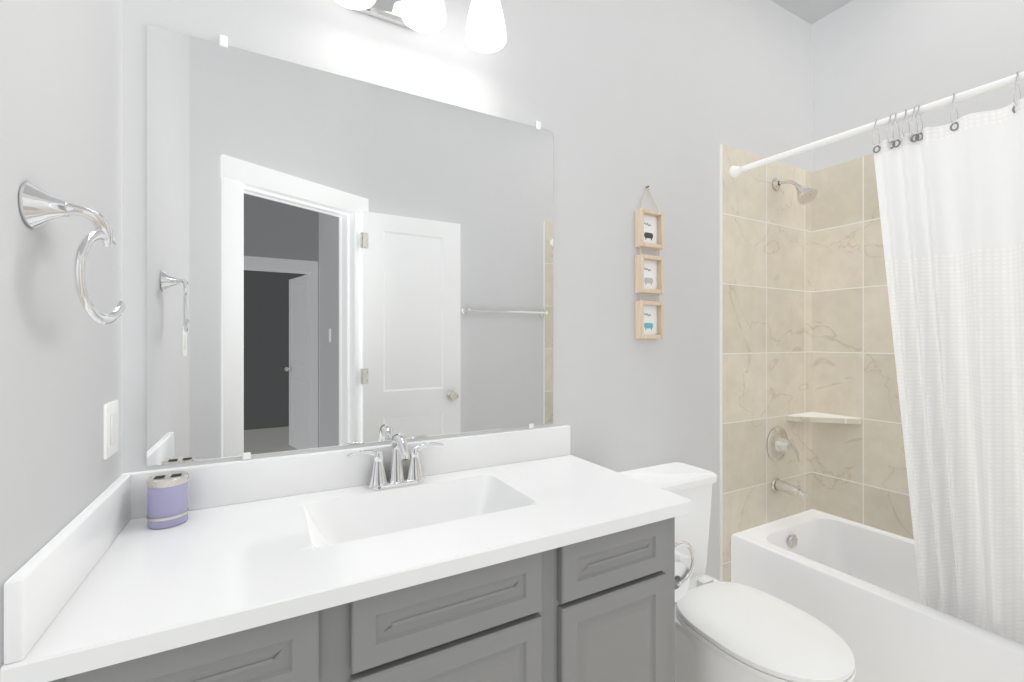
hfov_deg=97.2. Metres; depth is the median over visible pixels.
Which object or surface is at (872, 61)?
wall
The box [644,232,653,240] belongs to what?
art
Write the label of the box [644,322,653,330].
art
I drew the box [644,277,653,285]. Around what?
art
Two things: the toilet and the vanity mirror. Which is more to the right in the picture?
the toilet
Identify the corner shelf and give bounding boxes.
[787,412,860,423]
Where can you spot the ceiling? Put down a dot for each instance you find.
(811, 11)
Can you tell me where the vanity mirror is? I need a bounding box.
[147,24,552,465]
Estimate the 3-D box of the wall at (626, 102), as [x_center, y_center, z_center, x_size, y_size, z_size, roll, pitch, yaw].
[0.314,-0.170,1.775,3.076,3.020,0.120,0,0,-29]
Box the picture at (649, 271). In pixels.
[635,186,663,338]
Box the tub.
[731,509,1023,681]
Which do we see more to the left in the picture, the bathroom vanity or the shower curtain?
the bathroom vanity
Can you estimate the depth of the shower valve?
2.20 m
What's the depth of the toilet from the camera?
1.36 m
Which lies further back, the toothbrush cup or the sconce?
the sconce
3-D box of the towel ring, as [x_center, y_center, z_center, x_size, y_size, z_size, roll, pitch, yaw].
[-0.662,-0.125,0.691,0.084,0.198,0.140,0,0,-29]
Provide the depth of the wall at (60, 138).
0.72 m
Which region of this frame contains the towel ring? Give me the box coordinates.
[19,182,125,324]
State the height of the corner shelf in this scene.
0.025 m
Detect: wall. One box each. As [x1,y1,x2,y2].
[0,0,121,669]
[122,0,810,580]
[811,0,1023,171]
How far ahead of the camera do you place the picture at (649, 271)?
1.82 m
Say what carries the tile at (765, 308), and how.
attached to the wall at (626, 102)
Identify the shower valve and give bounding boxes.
[767,427,798,461]
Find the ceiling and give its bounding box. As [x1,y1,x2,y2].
[771,0,852,23]
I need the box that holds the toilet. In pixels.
[618,462,855,681]
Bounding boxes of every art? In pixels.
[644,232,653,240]
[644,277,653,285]
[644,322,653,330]
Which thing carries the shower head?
attached to the tile at (765, 308)
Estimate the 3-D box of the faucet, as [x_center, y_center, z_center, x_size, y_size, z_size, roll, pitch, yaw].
[-0.311,0.334,1.259,0.275,0.151,0.128,0,0,-29]
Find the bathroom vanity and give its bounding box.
[0,425,695,681]
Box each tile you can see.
[720,144,811,581]
[812,153,913,539]
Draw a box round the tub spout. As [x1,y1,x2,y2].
[771,478,807,500]
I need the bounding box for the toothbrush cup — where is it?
[146,471,188,528]
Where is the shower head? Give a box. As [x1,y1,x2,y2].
[772,178,817,204]
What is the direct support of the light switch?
attached to the wall at (60, 138)
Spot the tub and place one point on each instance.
(853, 585)
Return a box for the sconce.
[335,0,506,52]
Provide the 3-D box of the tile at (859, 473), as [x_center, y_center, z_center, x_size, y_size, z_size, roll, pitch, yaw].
[1.945,0.195,1.733,0.010,2.171,1.490,0,0,-29]
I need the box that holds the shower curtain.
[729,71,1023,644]
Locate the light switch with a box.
[103,400,117,459]
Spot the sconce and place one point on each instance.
(485, 29)
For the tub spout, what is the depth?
2.16 m
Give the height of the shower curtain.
1.837 m
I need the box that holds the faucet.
[346,432,443,490]

